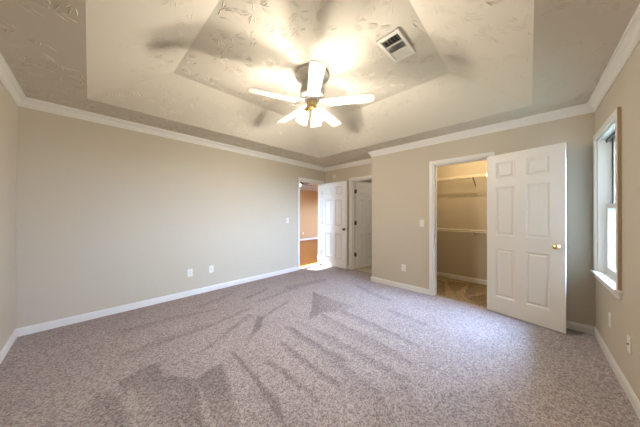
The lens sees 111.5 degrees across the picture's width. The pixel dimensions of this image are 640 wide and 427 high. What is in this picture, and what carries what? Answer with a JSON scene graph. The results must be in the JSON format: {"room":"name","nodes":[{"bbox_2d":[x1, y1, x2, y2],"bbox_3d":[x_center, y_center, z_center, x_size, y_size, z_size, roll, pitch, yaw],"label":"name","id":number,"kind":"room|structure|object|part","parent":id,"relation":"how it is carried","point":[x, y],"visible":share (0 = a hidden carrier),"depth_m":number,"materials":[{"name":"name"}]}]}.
{"room":"empty bedroom","nodes":[
{"label":"empty bedroom","id":0,"kind":"room"},
{"bbox_2d":[0,81,17,350],"bbox_3d":[-1.531,0.030,0.639,4.418,2.440,0.120,0,0,44],"label":"wall","id":1,"kind":"structure","parent":0,"point":[8,107],"depth_m":1.98,"materials":[{"name":"beige paint"}]},
{"bbox_2d":[0,329,16,363],"bbox_3d":[-1.547,1.209,0.737,4.258,0.083,0.014,0,0,44],"label":"baseboard","id":2,"kind":"structure","parent":1,"relation":"attached to","point":[12,338],"depth_m":1.98,"materials":[{"name":"white paint"}]},
{"bbox_2d":[0,53,25,105],"bbox_3d":[-1.523,-1.144,0.764,4.258,0.092,0.058,0,0,44],"label":"trim","id":3,"kind":"structure","parent":1,"relation":"attached to","point":[7,78],"depth_m":1.91,"materials":[{"name":"white paint"}]},
{"bbox_2d":[15,106,371,328],"bbox_3d":[0.517,0.063,6.047,0.120,2.440,10.760,0,0,44],"label":"wall","id":4,"kind":"structure","parent":0,"point":[107,216],"depth_m":2.85,"materials":[{"name":"beige paint"}]},
{"bbox_2d":[16,267,297,336],"bbox_3d":[-1.794,1.221,3.544,0.014,0.083,3.721,0,0,44],"label":"baseboard","id":5,"kind":"structure","parent":4,"relation":"attached to","point":[22,331],"depth_m":2.84,"materials":[{"name":"white paint"}]},
{"bbox_2d":[19,97,324,170],"bbox_3d":[-1.454,-1.129,3.867,0.058,0.092,4.630,0,0,44],"label":"trim","id":6,"kind":"structure","parent":4,"relation":"attached to","point":[31,103],"depth_m":2.91,"materials":[{"name":"white paint"}]},
{"bbox_2d":[187,269,192,276],"bbox_3d":[-1.992,0.909,3.341,0.008,0.114,0.070,0,0,44],"label":"outlet","id":7,"kind":"object","parent":4,"relation":"attached to","point":[189,271],"visible":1,"depth_m":3.33,"materials":[{"name":"white plastic"}]},
{"bbox_2d":[209,265,213,272],"bbox_3d":[-1.775,0.911,3.562,0.015,0.114,0.070,0,0,44],"label":"outlet","id":8,"kind":"object","parent":4,"relation":"attached to","point":[211,268],"visible":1,"depth_m":3.56,"materials":[{"name":"white plastic"}]},
{"bbox_2d":[297,177,323,269],"bbox_3d":[-0.249,0.231,5.247,0.153,2.091,0.863,0,0,44],"label":"trim","id":9,"kind":"structure","parent":4,"relation":"attached to","point":[305,180],"depth_m":5.47,"materials":[{"name":"white paint"}]},
{"bbox_3d":[-0.482,0.229,4.907,0.018,2.091,0.052,0,0,44],"label":"casing","id":10,"kind":"part","parent":9,"relation":"part of","materials":[{"name":"white paint"}]},
{"bbox_3d":[-0.197,-0.788,5.205,0.018,0.052,0.759,0,0,44],"label":"casing","id":11,"kind":"part","parent":9,"relation":"part of","materials":[{"name":"white paint"}]},
{"bbox_2d":[300,190,317,238],"bbox_3d":[-2.312,0.067,9.084,0.120,2.440,10.300,0,0,44],"label":"wall","id":12,"kind":"structure","parent":0,"point":[308,199],"depth_m":10.81,"materials":[{"name":"brown paint"}]},
{"bbox_2d":[300,237,317,240],"bbox_3d":[-2.268,1.246,9.032,0.014,0.083,10.100,0,0,44],"label":"baseboard","id":13,"kind":"structure","parent":12,"relation":"attached to","point":[314,237],"depth_m":10.79,"materials":[{"name":"white paint"}]},
{"bbox_2d":[300,239,317,267],"bbox_3d":[-0.867,1.301,7.686,4.139,0.030,10.300,0,0,44],"label":"floor","id":14,"kind":"structure","parent":0,"point":[308,248],"depth_m":7.18,"materials":[{"name":"brown wood"}]},
{"bbox_2d":[0,0,639,191],"bbox_3d":[0.621,-1.304,5.959,8.682,0.306,10.760,0,0,44],"label":"ceiling","id":15,"kind":"structure","parent":0,"point":[188,67],"depth_m":1.94,"materials":[{"name":"beige paint"}]},
{"bbox_2d":[248,60,374,126],"bbox_3d":[-0.105,-1.206,2.346,1.206,0.540,1.238,0,0,44],"label":"ceiling fan","id":16,"kind":"object","parent":15,"relation":"hanging from","point":[313,75],"visible":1,"depth_m":2.22,"materials":[{"name":"white wood"}]},
{"bbox_3d":[-0.456,-1.164,2.143,0.475,0.031,0.131,0,0,-24],"label":"blade","id":17,"kind":"part","parent":16,"relation":"part of","materials":[{"name":"white wood"}]},
{"bbox_3d":[-0.358,-1.161,2.611,0.131,0.031,0.475,0,0,-42],"label":"blade","id":18,"kind":"part","parent":16,"relation":"part of","materials":[{"name":"white wood"}]},
{"bbox_3d":[-0.041,-1.164,1.904,0.131,0.031,0.475,0,0,-6],"label":"blade","id":19,"kind":"part","parent":16,"relation":"part of","materials":[{"name":"white wood"}]},
{"bbox_3d":[0.118,-1.159,2.663,0.131,0.031,0.475,0,0,30],"label":"blade","id":20,"kind":"part","parent":16,"relation":"part of","materials":[{"name":"white wood"}]},
{"bbox_3d":[0.314,-1.161,2.226,0.475,0.031,0.131,0,0,12],"label":"blade","id":21,"kind":"part","parent":16,"relation":"part of","materials":[{"name":"white wood"}]},
{"bbox_2d":[376,28,415,62],"bbox_3d":[0.674,-1.469,1.923,0.206,0.014,0.359,0,0,44],"label":"ceiling vent","id":22,"kind":"object","parent":15,"relation":"in","point":[399,46],"visible":1,"depth_m":1.91,"materials":[{"name":"white plastic"}]},
{"bbox_2d":[0,265,639,426],"bbox_3d":[-0.124,1.263,2.272,4.433,0.001,4.301,0,0,44],"label":"floor","id":23,"kind":"structure","parent":0,"point":[309,346],"depth_m":1.80,"materials":[{"name":"carpet"}]},
{"bbox_2d":[311,264,371,279],"bbox_3d":[0.633,1.278,4.831,1.981,0.001,0.439,0,0,44],"label":"floor","id":24,"kind":"structure","parent":0,"point":[358,273],"depth_m":4.80,"materials":[{"name":"carpet"}]},
{"bbox_2d":[325,163,371,264],"bbox_3d":[0.785,0.059,5.000,1.718,2.440,0.120,0,0,44],"label":"wall","id":25,"kind":"structure","parent":0,"point":[343,174],"depth_m":5.04,"materials":[{"name":"beige paint"}]},
{"bbox_2d":[322,181,347,268],"bbox_3d":[0.341,0.261,5.228,0.764,2.012,0.163,0,0,42],"label":"door","id":26,"kind":"structure","parent":25,"relation":"in","point":[335,194],"depth_m":5.19,"materials":[{"name":"white paint"}]},
{"bbox_3d":[0.220,-0.543,5.345,0.166,0.162,0.031,0,0,42],"label":"panel","id":27,"kind":"part","parent":26,"relation":"part of","materials":[{"name":"white paint"}]},
{"bbox_3d":[0.218,-0.026,5.343,0.166,0.582,0.031,0,0,42],"label":"panel","id":28,"kind":"part","parent":26,"relation":"part of","materials":[{"name":"white paint"}]},
{"bbox_3d":[0.215,0.760,5.339,0.166,0.570,0.031,0,0,42],"label":"panel","id":29,"kind":"part","parent":26,"relation":"part of","materials":[{"name":"white paint"}]},
{"bbox_3d":[0.452,-0.543,5.133,0.169,0.162,0.031,0,0,42],"label":"panel","id":30,"kind":"part","parent":26,"relation":"part of","materials":[{"name":"white paint"}]},
{"bbox_3d":[0.450,-0.026,5.131,0.169,0.582,0.031,0,0,42],"label":"panel","id":31,"kind":"part","parent":26,"relation":"part of","materials":[{"name":"white paint"}]},
{"bbox_3d":[0.447,0.760,5.127,0.169,0.570,0.031,0,0,42],"label":"panel","id":32,"kind":"part","parent":26,"relation":"part of","materials":[{"name":"white paint"}]},
{"bbox_2d":[325,158,371,171],"bbox_3d":[0.685,-1.115,4.983,1.598,0.092,0.058,0,0,44],"label":"trim","id":33,"kind":"structure","parent":25,"relation":"attached to","point":[366,161],"depth_m":4.99,"materials":[{"name":"white paint"}]},
{"bbox_2d":[349,175,371,269],"bbox_3d":[0.993,0.234,4.787,0.774,2.091,0.138,0,0,44],"label":"trim","id":34,"kind":"structure","parent":25,"relation":"attached to","point":[352,181],"depth_m":4.99,"materials":[{"name":"white paint"}]},
{"bbox_3d":[0.691,0.233,4.993,0.052,2.091,0.018,0,0,44],"label":"casing","id":35,"kind":"part","parent":34,"relation":"part of","materials":[{"name":"white paint"}]},
{"bbox_3d":[0.955,-0.786,4.748,0.670,0.052,0.018,0,0,44],"label":"casing","id":36,"kind":"part","parent":34,"relation":"part of","materials":[{"name":"white paint"}]},
{"bbox_2d":[354,181,371,267],"bbox_3d":[1.077,0.263,5.203,0.693,2.012,0.163,0,0,-33],"label":"door","id":37,"kind":"structure","parent":25,"relation":"in","point":[362,254],"depth_m":5.16,"materials":[{"name":"white paint"}]},
{"bbox_3d":[0.974,-0.024,5.138,0.135,0.582,0.031,0,0,-33],"label":"panel","id":38,"kind":"part","parent":37,"relation":"part of","materials":[{"name":"white paint"}]},
{"bbox_3d":[0.971,0.762,5.134,0.135,0.570,0.031,0,0,-33],"label":"panel","id":39,"kind":"part","parent":37,"relation":"part of","materials":[{"name":"white paint"}]},
{"bbox_3d":[0.976,-0.541,5.140,0.135,0.162,0.031,0,0,-33],"label":"panel","id":40,"kind":"part","parent":37,"relation":"part of","materials":[{"name":"white paint"}]},
{"bbox_3d":[1.200,-0.023,5.282,0.138,0.582,0.031,0,0,-33],"label":"panel","id":41,"kind":"part","parent":37,"relation":"part of","materials":[{"name":"white paint"}]},
{"bbox_3d":[1.196,0.763,5.278,0.138,0.570,0.031,0,0,-33],"label":"panel","id":42,"kind":"part","parent":37,"relation":"part of","materials":[{"name":"white paint"}]},
{"bbox_2d":[355,266,371,272],"bbox_3d":[1.657,1.302,5.850,1.916,0.030,2.450,0,0,44],"label":"floor","id":43,"kind":"structure","parent":0,"point":[369,268],"depth_m":4.98,"materials":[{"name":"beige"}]},
{"bbox_2d":[436,276,486,306],"bbox_3d":[2.502,1.279,3.577,2.452,0.001,1.219,0,0,44],"label":"floor","id":44,"kind":"structure","parent":0,"point":[464,291],"depth_m":3.61,"materials":[{"name":"beige carpet"}]},
{"bbox_2d":[437,160,486,279],"bbox_3d":[3.067,0.063,3.949,2.052,2.440,0.115,0,0,44],"label":"wall","id":45,"kind":"structure","parent":0,"point":[461,204],"depth_m":4.19,"materials":[{"name":"beige paint"}]},
{"bbox_2d":[437,272,486,284],"bbox_3d":[3.052,1.241,3.864,1.917,0.083,0.014,0,0,44],"label":"baseboard","id":46,"kind":"structure","parent":45,"relation":"attached to","point":[463,278],"depth_m":4.16,"materials":[{"name":"white paint"}]},
{"bbox_2d":[437,173,486,186],"bbox_3d":[2.953,-0.590,3.768,1.910,0.186,0.311,0,0,44],"label":"wire shelf","id":47,"kind":"object","parent":45,"relation":"attached to","point":[477,175],"visible":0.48,"depth_m":4.00,"materials":[{"name":"beige metal"}]},
{"bbox_3d":[2.851,-0.644,3.659,1.900,0.012,0.012,0,0,44],"label":"lip rail","id":48,"kind":"part","parent":47,"relation":"part of","materials":[{"name":"white metal"}]},
{"bbox_3d":[2.851,-0.672,3.659,1.900,0.012,0.012,0,0,44],"label":"rail","id":49,"kind":"part","parent":47,"relation":"part of","materials":[{"name":"white metal"}]},
{"bbox_2d":[437,228,486,234],"bbox_3d":[2.950,0.342,3.764,1.910,0.112,0.311,0,0,44],"label":"wire shelf","id":50,"kind":"object","parent":45,"relation":"attached to","point":[444,229],"visible":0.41,"depth_m":4.00,"materials":[{"name":"beige metal"}]},
{"bbox_3d":[2.848,0.326,3.654,1.900,0.012,0.012,0,0,44],"label":"lip rail","id":51,"kind":"part","parent":50,"relation":"part of","materials":[{"name":"white metal"}]},
{"bbox_3d":[2.848,0.298,3.655,1.900,0.012,0.012,0,0,44],"label":"rail","id":52,"kind":"part","parent":50,"relation":"part of","materials":[{"name":"white metal"}]},
{"bbox_2d":[372,112,595,326],"bbox_3d":[1.984,0.056,3.261,2.660,2.440,0.120,0,0,44],"label":"wall","id":53,"kind":"structure","parent":0,"point":[400,180],"depth_m":3.08,"materials":[{"name":"beige paint"}]},
{"bbox_2d":[371,276,428,294],"bbox_3d":[1.338,1.234,3.778,1.039,0.083,0.014,0,0,44],"label":"baseboard","id":54,"kind":"structure","parent":53,"relation":"attached to","point":[375,279],"depth_m":3.72,"materials":[{"name":"white paint"}]},
{"bbox_2d":[429,152,494,295],"bbox_3d":[2.052,0.230,3.191,0.805,2.091,0.153,0,0,44],"label":"trim","id":55,"kind":"structure","parent":53,"relation":"attached to","point":[433,165],"depth_m":3.39,"materials":[{"name":"white paint"}]},
{"bbox_3d":[1.734,0.230,3.403,0.052,2.091,0.018,0,0,44],"label":"casing","id":56,"kind":"part","parent":55,"relation":"part of","materials":[{"name":"white paint"}]},
{"bbox_3d":[2.010,-0.790,3.147,0.701,0.052,0.018,0,0,44],"label":"casing","id":57,"kind":"part","parent":55,"relation":"part of","materials":[{"name":"white paint"}]},
{"bbox_2d":[368,103,593,156],"bbox_3d":[1.906,-1.119,3.222,2.718,0.092,0.058,0,0,44],"label":"trim","id":58,"kind":"structure","parent":53,"relation":"attached to","point":[581,109],"depth_m":2.85,"materials":[{"name":"white paint"}]},
{"bbox_2d":[487,142,566,333],"bbox_3d":[2.407,0.256,2.595,0.163,2.012,0.722,0,0,-32],"label":"door","id":59,"kind":"structure","parent":53,"relation":"in","point":[527,247],"depth_m":2.53,"materials":[{"name":"white paint"}]},
{"bbox_3d":[2.326,-0.548,2.735,0.031,0.162,0.154,0,0,-32],"label":"panel","id":60,"kind":"part","parent":59,"relation":"part of","materials":[{"name":"white paint"}]},
{"bbox_3d":[2.324,-0.031,2.732,0.031,0.582,0.154,0,0,-32],"label":"panel","id":61,"kind":"part","parent":59,"relation":"part of","materials":[{"name":"white paint"}]},
{"bbox_3d":[2.321,0.755,2.728,0.031,0.570,0.154,0,0,-32],"label":"panel","id":62,"kind":"part","parent":59,"relation":"part of","materials":[{"name":"white paint"}]},
{"bbox_3d":[2.483,-0.548,2.483,0.031,0.162,0.157,0,0,-32],"label":"panel","id":63,"kind":"part","parent":59,"relation":"part of","materials":[{"name":"white paint"}]},
{"bbox_3d":[2.481,-0.031,2.480,0.031,0.582,0.157,0,0,-32],"label":"panel","id":64,"kind":"part","parent":59,"relation":"part of","materials":[{"name":"white paint"}]},
{"bbox_3d":[2.478,0.755,2.476,0.031,0.570,0.157,0,0,-32],"label":"panel","id":65,"kind":"part","parent":59,"relation":"part of","materials":[{"name":"white paint"}]},
{"bbox_3d":[2.560,0.356,2.349,0.163,0.063,0.063,0,0,-32],"label":"knob","id":66,"kind":"part","parent":59,"relation":"part of","materials":[{"name":"gold metal"}]},
{"bbox_2d":[567,320,593,334],"bbox_3d":[2.593,1.233,2.573,0.830,0.083,0.014,0,0,44],"label":"baseboard","id":67,"kind":"structure","parent":53,"relation":"attached to","point":[580,327],"depth_m":2.35,"materials":[{"name":"white paint"}]},
{"bbox_2d":[595,42,639,400],"bbox_3d":[1.975,0.046,1.216,0.160,2.440,5.570,0,0,44],"label":"wall","id":68,"kind":"structure","parent":0,"point":[624,93],"depth_m":1.54,"materials":[{"name":"beige paint"}]},
{"bbox_2d":[591,107,622,299],"bbox_3d":[2.613,-0.075,1.895,0.220,1.462,0.873,0,0,44],"label":"window","id":69,"kind":"structure","parent":68,"relation":"in","point":[607,149],"depth_m":2.13,"materials":[{"name":"white paint"}]},
{"bbox_3d":[2.839,-0.102,2.247,0.021,1.402,0.053,0,0,44],"label":"casing","id":70,"kind":"part","parent":69,"relation":"part of","materials":[{"name":"white paint"}]},
{"bbox_3d":[2.563,-0.779,1.959,0.021,0.053,0.753,0,0,44],"label":"casing","id":71,"kind":"part","parent":69,"relation":"part of","materials":[{"name":"white paint"}]},
{"bbox_3d":[2.567,0.593,1.932,0.100,0.022,0.870,0,0,44],"label":"sill","id":72,"kind":"part","parent":69,"relation":"part of","materials":[{"name":"white paint"}]},
{"bbox_3d":[2.617,0.247,1.899,0.036,0.676,0.717,0,0,44],"label":"sash","id":73,"kind":"part","parent":69,"relation":"part of","materials":[{"name":"white plastic"}]},
{"bbox_3d":[2.648,-0.393,1.874,0.036,0.684,0.717,0,0,44],"label":"sash","id":74,"kind":"part","parent":69,"relation":"part of","materials":[{"name":"white plastic"}]},
{"bbox_3d":[2.281,-0.107,1.665,0.021,1.402,0.053,0,0,44],"label":"casing","id":75,"kind":"part","parent":69,"relation":"part of","materials":[{"name":"white paint"}]},
{"bbox_2d":[608,312,611,327],"bbox_3d":[2.486,0.913,1.869,0.008,0.114,0.070,0,0,44],"label":"outlet","id":76,"kind":"object","parent":68,"relation":"attached to","point":[609,313],"visible":1,"depth_m":1.86,"materials":[{"name":"white plastic"}]},
{"bbox_2d":[588,4,639,111],"bbox_3d":[1.428,-1.132,0.805,0.058,0.092,4.206,0,0,44],"label":"trim","id":77,"kind":"structure","parent":68,"relation":"attached to","point":[630,39],"depth_m":1.59,"materials":[{"name":"white paint"}]},
{"bbox_2d":[594,327,639,418],"bbox_3d":[1.435,1.220,0.778,0.014,0.083,4.206,0,0,44],"label":"baseboard","id":78,"kind":"structure","parent":68,"relation":"attached to","point":[633,399],"depth_m":1.64,"materials":[{"name":"white paint"}]},
{"bbox_2d":[626,334,631,354],"bbox_3d":[2.139,0.906,1.512,0.015,0.114,0.070,0,0,44],"label":"outlet","id":79,"kind":"object","parent":68,"relation":"attached to","point":[629,339],"visible":1,"depth_m":1.50,"materials":[{"name":"white plastic"}]}
]}

